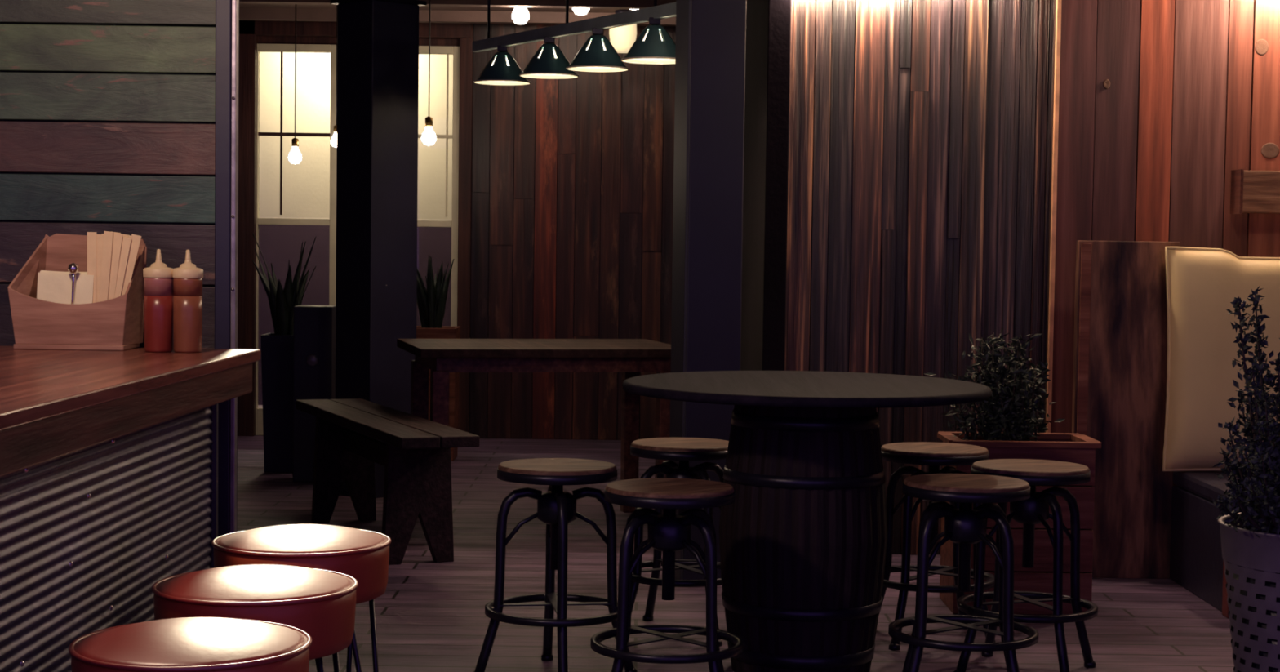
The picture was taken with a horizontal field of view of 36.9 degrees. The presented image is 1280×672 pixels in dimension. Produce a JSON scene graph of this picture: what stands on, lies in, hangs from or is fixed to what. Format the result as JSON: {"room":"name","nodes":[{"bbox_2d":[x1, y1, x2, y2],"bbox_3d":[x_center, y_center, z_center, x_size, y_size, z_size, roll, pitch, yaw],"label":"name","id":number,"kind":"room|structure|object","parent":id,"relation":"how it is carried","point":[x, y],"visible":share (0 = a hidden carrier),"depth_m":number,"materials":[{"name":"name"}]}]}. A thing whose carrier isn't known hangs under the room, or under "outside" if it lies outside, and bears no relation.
{"room":"restaurant","nodes":[
{"label":"restaurant","id":0,"kind":"room"},
{"bbox_2d":[0,0,215,348],"bbox_3d":[-1.740,-0.087,4.956,1.319,2.300,0.065,1,3,0],"label":"wall","id":1,"kind":"structure","parent":0,"point":[108,107],"depth_m":4.90,"materials":[{"name":"wood"}]},
{"bbox_2d":[214,0,239,537],"bbox_3d":[-1.060,-0.127,4.947,0.053,2.400,0.106,1,3,0],"label":"post","id":2,"kind":"object","parent":1,"relation":"attached to","point":[227,11],"visible":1,"depth_m":4.90,"materials":[{"name":"metal"}]},
{"bbox_2d":[258,51,453,408],"bbox_3d":[-1.786,-0.991,14.170,5.000,3.600,0.100,1,3,0],"label":"wall","id":3,"kind":"structure","parent":0,"point":[305,184],"depth_m":14.10,"materials":[{"name":"beige paint"}]},
{"bbox_2d":[239,0,675,26],"bbox_3d":[0.026,-1.855,7.518,8.000,0.170,10.900,1,3,0],"label":"ceiling","id":4,"kind":"structure","parent":0,"point":[461,11],"depth_m":12.36,"materials":[{"name":"brown paint"}]},
{"bbox_2d":[288,4,302,164],"bbox_3d":[-2.106,-1.565,11.739,0.084,1.024,0.084,1,3,0],"label":"hanging bulb","id":5,"kind":"object","parent":4,"relation":"hanging from","point":[295,157],"visible":1,"depth_m":11.74,"materials":[{"name":"beige glass"}]},
{"bbox_2d":[291,137,298,146],"bbox_3d":[-2.111,-1.186,11.758,0.042,0.055,0.042,1,3,0],"label":"socket","id":6,"kind":"object","parent":5,"relation":"attached to","point":[295,141],"depth_m":11.74,"materials":[{"name":"gold metal"}]},
{"bbox_2d":[330,4,337,146],"bbox_3d":[-1.869,-1.621,11.836,0.072,0.914,0.072,1,3,0],"label":"bulb","id":7,"kind":"object","parent":4,"relation":"hanging from","point":[334,140],"visible":0.68,"depth_m":11.83,"materials":[{"name":"beige glass"}]},
{"bbox_2d":[333,124,337,132],"bbox_3d":[-1.874,-1.278,11.853,0.036,0.047,0.036,1,3,0],"label":"socket","id":8,"kind":"object","parent":7,"relation":"attached to","point":[335,126],"depth_m":11.84,"materials":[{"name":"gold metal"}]},
{"bbox_2d":[421,0,436,145],"bbox_3d":[-1.244,-1.585,11.337,0.090,0.919,0.090,1,3,0],"label":"hanging bulb","id":9,"kind":"object","parent":4,"relation":"hanging from","point":[428,136],"visible":1,"depth_m":11.33,"materials":[{"name":"beige glass"}]},
{"bbox_2d":[425,116,432,126],"bbox_3d":[-1.248,-1.268,11.352,0.045,0.058,0.045,1,3,0],"label":"socket","id":10,"kind":"object","parent":9,"relation":"attached to","point":[428,120],"depth_m":11.34,"materials":[{"name":"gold metal"}]},
{"bbox_2d":[511,7,529,24],"bbox_3d":[-0.722,-1.987,11.617,0.108,0.205,0.108,1,3,0],"label":"bulb","id":11,"kind":"object","parent":4,"relation":"hanging from","point":[520,15],"visible":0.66,"depth_m":11.58,"materials":[{"name":"beige glass"}]},
{"bbox_2d":[471,0,675,52],"bbox_3d":[-0.340,-1.661,9.005,0.035,0.513,2.114,-1,3,-29],"label":"rail","id":12,"kind":"object","parent":4,"relation":"hanging from","point":[668,10],"visible":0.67,"depth_m":8.92,"materials":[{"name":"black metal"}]},
{"bbox_2d":[473,44,530,85],"bbox_3d":[-0.691,-1.365,9.647,0.288,0.186,0.288,1,3,0],"label":"shade lamp","id":13,"kind":"object","parent":12,"relation":"hanging from","point":[502,68],"visible":0.97,"depth_m":9.58,"materials":[{"name":"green metal"}]},
{"bbox_2d":[519,36,578,79],"bbox_3d":[-0.434,-1.335,9.182,0.288,0.186,0.288,1,3,0],"label":"shade lamp","id":14,"kind":"object","parent":12,"relation":"hanging from","point":[549,62],"visible":0.98,"depth_m":9.12,"materials":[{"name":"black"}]},
{"bbox_2d":[565,27,629,71],"bbox_3d":[-0.192,-1.308,8.746,0.288,0.186,0.288,1,3,0],"label":"shade lamp","id":15,"kind":"object","parent":12,"relation":"hanging from","point":[597,54],"visible":1,"depth_m":8.68,"materials":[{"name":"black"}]},
{"bbox_2d":[621,17,675,64],"bbox_3d":[0.063,-1.279,8.284,0.288,0.186,0.288,1,3,0],"label":"shade lamp","id":16,"kind":"object","parent":12,"relation":"hanging from","point":[649,48],"visible":0.88,"depth_m":8.22,"materials":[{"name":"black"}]},
{"bbox_2d":[572,8,589,15],"bbox_3d":[-0.356,-2.043,11.614,0.108,0.205,0.108,1,3,0],"label":"bulb","id":17,"kind":"object","parent":4,"relation":"hanging from","point":[580,11],"visible":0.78,"depth_m":11.58,"materials":[{"name":"beige glass"}]},
{"bbox_2d":[608,9,636,53],"bbox_3d":[-0.108,-1.941,12.220,0.176,0.275,0.176,1,3,0],"label":"lamp","id":18,"kind":"object","parent":4,"relation":"hanging from","point":[622,38],"visible":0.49,"depth_m":12.15,"materials":[{"name":"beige glass"}]},
{"bbox_2d":[608,23,636,53],"bbox_3d":[-0.108,-1.923,12.220,0.176,0.240,0.176,1,3,0],"label":"lampshade","id":19,"kind":"object","parent":18,"relation":"on","point":[622,38],"depth_m":12.15,"materials":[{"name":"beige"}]},
{"bbox_2d":[257,23,675,439],"bbox_3d":[-1.375,-0.720,12.851,4.030,2.800,0.140,1,3,0],"label":"wall","id":20,"kind":"structure","parent":0,"point":[572,179],"depth_m":12.79,"materials":[{"name":"brown wood"}]},
{"bbox_2d":[237,20,257,435],"bbox_3d":[-2.613,-0.732,12.751,0.120,2.800,0.070,1,3,0],"label":"trim","id":21,"kind":"structure","parent":20,"relation":"attached to","point":[247,88],"depth_m":12.71,"materials":[{"name":"red wood"}]},
{"bbox_2d":[255,43,337,435],"bbox_3d":[-2.308,-0.635,12.816,0.619,2.607,0.060,1,3,0],"label":"window","id":22,"kind":"structure","parent":20,"relation":"in","point":[279,240],"depth_m":12.83,"materials":[{"name":"beige paint"}]},
{"bbox_2d":[239,20,471,38],"bbox_3d":[-1.922,-2.045,12.686,1.620,0.133,0.070,1,3,0],"label":"trim","id":23,"kind":"structure","parent":20,"relation":"attached to","point":[262,28],"depth_m":12.65,"materials":[{"name":"red wood"}]},
{"bbox_2d":[416,45,459,326],"bbox_3d":[-1.435,-0.623,12.816,0.498,2.607,0.060,1,3,0],"label":"window","id":24,"kind":"structure","parent":20,"relation":"in","point":[438,239],"depth_m":12.79,"materials":[{"name":"beige paint"}]},
{"bbox_2d":[457,23,473,432],"bbox_3d":[-1.165,-0.713,12.761,0.085,2.800,0.050,1,3,0],"label":"trim","id":25,"kind":"structure","parent":20,"relation":"attached to","point":[465,101],"depth_m":12.73,"materials":[{"name":"red wood"}]},
{"bbox_2d":[236,435,1234,671],"bbox_3d":[-0.015,1.065,6.460,8.000,0.100,13.400,1,3,0],"label":"floor","id":26,"kind":"structure","parent":0,"point":[430,616],"depth_m":7.07,"materials":[{"name":"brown wood"}]},
{"bbox_2d":[0,346,260,671],"bbox_3d":[-1.559,0.636,3.016,1.219,1.050,3.560,1,3,0],"label":"bar counter","id":27,"kind":"object","parent":26,"relation":"on","point":[108,459],"depth_m":3.81,"materials":[{"name":"brown wood"}]},
{"bbox_2d":[7,233,146,350],"bbox_3d":[-1.373,-0.110,4.696,0.302,0.280,0.150,1,3,0],"label":"box","id":28,"kind":"object","parent":27,"relation":"on","point":[117,323],"visible":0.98,"depth_m":4.63,"materials":[{"name":"brown wood"}]},
{"bbox_2d":[36,270,93,303],"bbox_3d":[-1.393,-0.070,4.676,0.145,0.180,0.071,1,3,0],"label":"napkin stack","id":29,"kind":"object","parent":28,"relation":"in","point":[55,286],"visible":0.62,"depth_m":4.64,"materials":[{"name":"beige paper"}]},
{"bbox_2d":[67,262,79,303],"bbox_3d":[-1.367,-0.109,4.634,0.027,0.136,0.027,1,3,0],"label":"spoon","id":30,"kind":"object","parent":28,"relation":"in","point":[73,268],"visible":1,"depth_m":4.63,"materials":[{"name":"silver metal"}]},
{"bbox_2d":[87,231,97,302],"bbox_3d":[-1.328,-0.116,4.651,0.024,0.270,0.003,1,3,4],"label":"menu","id":31,"kind":"object","parent":28,"relation":"in","point":[91,236],"visible":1,"depth_m":4.64,"materials":[{"name":"paper"}]},
{"bbox_2d":[96,234,103,302],"bbox_3d":[-1.313,-0.114,4.652,0.036,0.266,0.004,1,3,12],"label":"menu","id":32,"kind":"object","parent":28,"relation":"in","point":[100,237],"visible":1,"depth_m":4.65,"materials":[{"name":"paper"}]},
{"bbox_2d":[97,231,113,302],"bbox_3d":[-1.297,-0.117,4.648,0.048,0.274,0.005,2,3,14],"label":"menu","id":33,"kind":"object","parent":28,"relation":"in","point":[108,236],"visible":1,"depth_m":4.64,"materials":[{"name":"paper"}]},
{"bbox_2d":[107,232,123,299],"bbox_3d":[-1.282,-0.115,4.651,0.060,0.271,0.005,1,3,8],"label":"menu","id":34,"kind":"object","parent":28,"relation":"in","point":[117,237],"visible":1,"depth_m":4.64,"materials":[{"name":"paper"}]},
{"bbox_2d":[110,236,131,299],"bbox_3d":[-1.268,-0.109,4.653,0.070,0.262,0.003,1,3,-4],"label":"menu","id":35,"kind":"object","parent":28,"relation":"in","point":[126,242],"visible":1,"depth_m":4.65,"materials":[{"name":"paper"}]},
{"bbox_2d":[120,234,141,295],"bbox_3d":[-1.253,-0.113,4.659,0.084,0.270,0.003,0,3,-9],"label":"menu","id":36,"kind":"object","parent":28,"relation":"in","point":[135,239],"visible":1,"depth_m":4.66,"materials":[{"name":"paper"}]},
{"bbox_2d":[0,346,260,431],"bbox_3d":[-1.552,0.126,2.991,1.219,0.028,3.560,1,3,0],"label":"countertop","id":37,"kind":"structure","parent":27,"relation":"on","point":[36,384],"depth_m":3.89,"materials":[{"name":"brown wood"}]},
{"bbox_2d":[142,248,173,352],"bbox_3d":[-1.154,-0.085,4.602,0.072,0.246,0.072,1,3,0],"label":"squeeze bottle","id":38,"kind":"object","parent":27,"relation":"on","point":[158,279],"visible":1,"depth_m":4.58,"materials":[{"name":"red plastic"}]},
{"bbox_2d":[172,249,203,352],"bbox_3d":[-1.084,-0.084,4.602,0.072,0.246,0.072,1,3,0],"label":"squeeze bottle","id":39,"kind":"object","parent":27,"relation":"on","point":[187,278],"visible":1,"depth_m":4.58,"materials":[{"name":"plastic"}]},
{"bbox_2d":[68,617,311,671],"bbox_3d":[-0.746,0.820,3.195,0.393,0.686,0.393,3,4,38],"label":"bar stool","id":40,"kind":"object","parent":26,"relation":"on","point":[184,644],"visible":1,"depth_m":3.09,"materials":[{"name":"red leather"}]},
{"bbox_2d":[151,564,358,671],"bbox_3d":[-0.748,0.794,3.732,0.393,0.686,0.393,-2,4,-40],"label":"bar stool","id":41,"kind":"object","parent":26,"relation":"on","point":[320,603],"visible":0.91,"depth_m":3.61,"materials":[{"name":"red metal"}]},
{"bbox_2d":[155,564,354,601],"bbox_3d":[-0.743,0.467,3.716,0.376,0.032,0.376,-2,4,-40],"label":"seat cushion","id":42,"kind":"object","parent":41,"relation":"on","point":[251,582],"depth_m":3.63,"materials":[{"name":"leather"}]},
{"bbox_2d":[252,232,315,472],"bbox_3d":[-2.024,0.092,10.921,0.360,1.349,0.335,0,3,-12],"label":"snake plant","id":43,"kind":"object","parent":26,"relation":"on","point":[277,348],"visible":0.88,"depth_m":10.83,"materials":[{"name":"green plant"}]},
{"bbox_2d":[211,524,391,671],"bbox_3d":[-0.754,0.767,4.277,0.393,0.686,0.393,-1,3,-29],"label":"bar stool","id":44,"kind":"object","parent":26,"relation":"on","point":[363,555],"visible":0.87,"depth_m":4.16,"materials":[{"name":"leather"}]},
{"bbox_2d":[215,524,387,553],"bbox_3d":[-0.750,0.440,4.261,0.376,0.032,0.376,-1,3,-29],"label":"seat cushion","id":45,"kind":"object","parent":44,"relation":"on","point":[288,538],"depth_m":4.17,"materials":[{"name":"leather"}]},
{"bbox_2d":[293,304,335,482],"bbox_3d":[-1.776,0.312,10.518,0.210,0.955,0.262,1,3,0],"label":"base cabinet","id":46,"kind":"object","parent":26,"relation":"on","point":[314,326],"visible":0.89,"depth_m":10.40,"materials":[{"name":"wood"}]},
{"bbox_2d":[330,0,426,497],"bbox_3d":[-1.362,-0.577,9.935,0.350,2.800,0.350,-2,4,-45],"label":"steel column","id":47,"kind":"structure","parent":26,"relation":"on","point":[378,40],"depth_m":9.82,"materials":[{"name":"grey metal"}]},
{"bbox_2d":[295,398,479,564],"bbox_3d":[-1.149,0.626,8.442,0.324,0.550,1.846,0,3,-23],"label":"bench","id":48,"kind":"object","parent":26,"relation":"on","point":[415,455],"visible":0.95,"depth_m":7.92,"materials":[{"name":"brown wood"}]},
{"bbox_2d":[416,254,460,461],"bbox_3d":[-1.257,0.126,11.616,0.311,1.234,0.290,1,3,0],"label":"snake plant","id":49,"kind":"object","parent":26,"relation":"on","point":[431,303],"visible":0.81,"depth_m":11.55,"materials":[{"name":"green plant"}]},
{"bbox_2d":[396,338,671,512],"bbox_3d":[-0.471,0.459,9.006,1.240,0.847,0.876,0,3,-14],"label":"dining table","id":50,"kind":"object","parent":26,"relation":"on","point":[629,357],"visible":0.66,"depth_m":8.70,"materials":[{"name":"brown wood"}]},
{"bbox_2d":[473,457,636,671],"bbox_3d":[-0.256,0.715,5.855,0.431,0.650,0.431,3,3,36],"label":"stool","id":51,"kind":"object","parent":26,"relation":"on","point":[556,508],"visible":0.94,"depth_m":5.82,"materials":[{"name":"grey metal"}]},
{"bbox_2d":[590,477,744,671],"bbox_3d":[0.079,0.743,5.385,0.432,0.650,0.432,1,3,11],"label":"stool","id":52,"kind":"object","parent":26,"relation":"on","point":[668,532],"visible":1,"depth_m":5.28,"materials":[{"name":"grey metal"}]},
{"bbox_2d":[614,437,728,646],"bbox_3d":[0.146,0.687,6.543,0.431,0.650,0.431,2,3,16],"label":"stool","id":53,"kind":"object","parent":26,"relation":"on","point":[683,450],"visible":0.57,"depth_m":6.46,"materials":[{"name":"brown wood"}]},
{"bbox_2d":[669,0,746,579],"bbox_3d":[0.267,-0.436,7.534,0.238,2.800,0.170,0,3,-16],"label":"timber post","id":54,"kind":"object","parent":26,"relation":"on","point":[711,34],"visible":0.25,"depth_m":7.46,"materials":[{"name":"blue paint"}]},
{"bbox_2d":[622,370,991,671],"bbox_3d":[0.508,0.595,5.986,1.140,0.900,1.140,1,3,0],"label":"table","id":55,"kind":"object","parent":26,"relation":"on","point":[803,536],"visible":0.98,"depth_m":5.78,"materials":[{"name":"brown wood"}]},
{"bbox_2d":[878,441,995,650],"bbox_3d":[0.990,0.701,6.500,0.432,0.650,0.432,0,3,-16],"label":"stool","id":56,"kind":"object","parent":26,"relation":"on","point":[934,455],"visible":0.54,"depth_m":6.39,"materials":[{"name":"grey metal"}]},
{"bbox_2d":[888,473,1038,671],"bbox_3d":[0.944,0.745,5.594,0.432,0.650,0.432,2,3,17],"label":"stool","id":57,"kind":"object","parent":26,"relation":"on","point":[965,526],"visible":1,"depth_m":5.49,"materials":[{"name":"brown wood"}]},
{"bbox_2d":[924,328,1101,614],"bbox_3d":[1.348,0.486,7.081,0.634,1.030,0.360,1,3,0],"label":"planter box","id":58,"kind":"object","parent":26,"relation":"on","point":[1006,407],"visible":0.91,"depth_m":6.95,"materials":[{"name":"brown wood"}]},
{"bbox_2d":[953,458,1097,671],"bbox_3d":[1.215,0.728,6.013,0.431,0.650,0.431,2,3,25],"label":"stool","id":59,"kind":"object","parent":26,"relation":"on","point":[1032,511],"visible":0.84,"depth_m":5.95,"materials":[{"name":"grey metal"}]},
{"bbox_2d":[1071,240,1279,617],"bbox_3d":[2.397,0.325,7.336,1.299,1.360,0.865,1,3,0],"label":"bench","id":60,"kind":"object","parent":26,"relation":"on","point":[1146,526],"visible":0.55,"depth_m":7.71,"materials":[{"name":"brown wood"}]},
{"bbox_2d":[1162,246,1279,471],"bbox_3d":[2.510,0.096,7.611,0.870,0.890,0.190,1,3,1],"label":"cushion","id":61,"kind":"object","parent":60,"relation":"on","point":[1202,282],"visible":0.81,"depth_m":7.54,"materials":[{"name":"beige leather"}]},
{"bbox_2d":[1212,285,1279,671],"bbox_3d":[1.479,0.519,4.199,0.443,1.254,0.500,2,3,18],"label":"potted shrub","id":62,"kind":"object","parent":26,"relation":"on","point":[1250,538],"visible":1,"depth_m":4.13,"materials":[{"name":"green plant"}]},
{"bbox_2d":[740,0,767,370],"bbox_3d":[0.588,-0.578,10.514,0.100,2.800,4.600,1,3,0],"label":"wall","id":63,"kind":"structure","parent":0,"point":[756,10],"depth_m":9.12,"materials":[{"name":"black paint"}]},
{"bbox_2d":[785,0,1054,555],"bbox_3d":[1.193,-0.458,8.232,1.139,2.800,0.089,1,3,0],"label":"wall","id":64,"kind":"structure","parent":0,"point":[920,131],"depth_m":8.20,"materials":[{"name":"brown wood"}]},
{"bbox_2d":[760,0,791,370],"bbox_3d":[0.575,-0.462,8.157,0.097,2.800,0.090,1,3,0],"label":"trim","id":65,"kind":"structure","parent":64,"relation":"attached to","point":[779,11],"depth_m":8.11,"materials":[{"name":"black paint"}]},
{"bbox_2d":[1045,0,1061,432],"bbox_3d":[1.740,-0.647,8.062,0.016,2.390,0.030,1,3,0],"label":"trim","id":66,"kind":"structure","parent":64,"relation":"attached to","point":[1058,14],"depth_m":8.06,"materials":[{"name":"orange wood"}]},
{"bbox_2d":[1044,0,1279,485],"bbox_3d":[2.337,-0.437,8.134,1.191,2.800,0.085,1,3,0],"label":"boards","id":67,"kind":"object","parent":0,"point":[1190,100],"visible":0.43,"depth_m":8.07,"materials":[{"name":"brown wood"}]},
{"bbox_2d":[1102,79,1110,88],"bbox_3d":[1.960,-1.059,8.072,0.030,0.040,0.024,1,3,0],"label":"trim","id":68,"kind":"structure","parent":67,"relation":"attached to","point":[1106,84],"depth_m":8.06,"materials":[{"name":"brown wood"}]},
{"bbox_2d":[1230,168,1279,213],"bbox_3d":[2.654,-0.598,7.998,0.348,0.183,0.130,1,3,0],"label":"wall shelf","id":69,"kind":"object","parent":67,"relation":"attached to","point":[1251,191],"visible":1,"depth_m":7.94,"materials":[{"name":"brown wood"}]},
{"bbox_2d":[1254,39,1268,55],"bbox_3d":[2.608,-1.212,8.065,0.060,0.070,0.024,1,3,0],"label":"trim","id":70,"kind":"structure","parent":67,"relation":"attached to","point":[1261,46],"depth_m":8.05,"materials":[{"name":"brown wood"}]},
{"bbox_2d":[1261,142,1279,159],"bbox_3d":[2.651,-0.779,8.086,0.080,0.070,0.024,1,3,0],"label":"trim","id":71,"kind":"structure","parent":67,"relation":"attached to","point":[1268,150],"depth_m":8.07,"materials":[{"name":"brown wood"}]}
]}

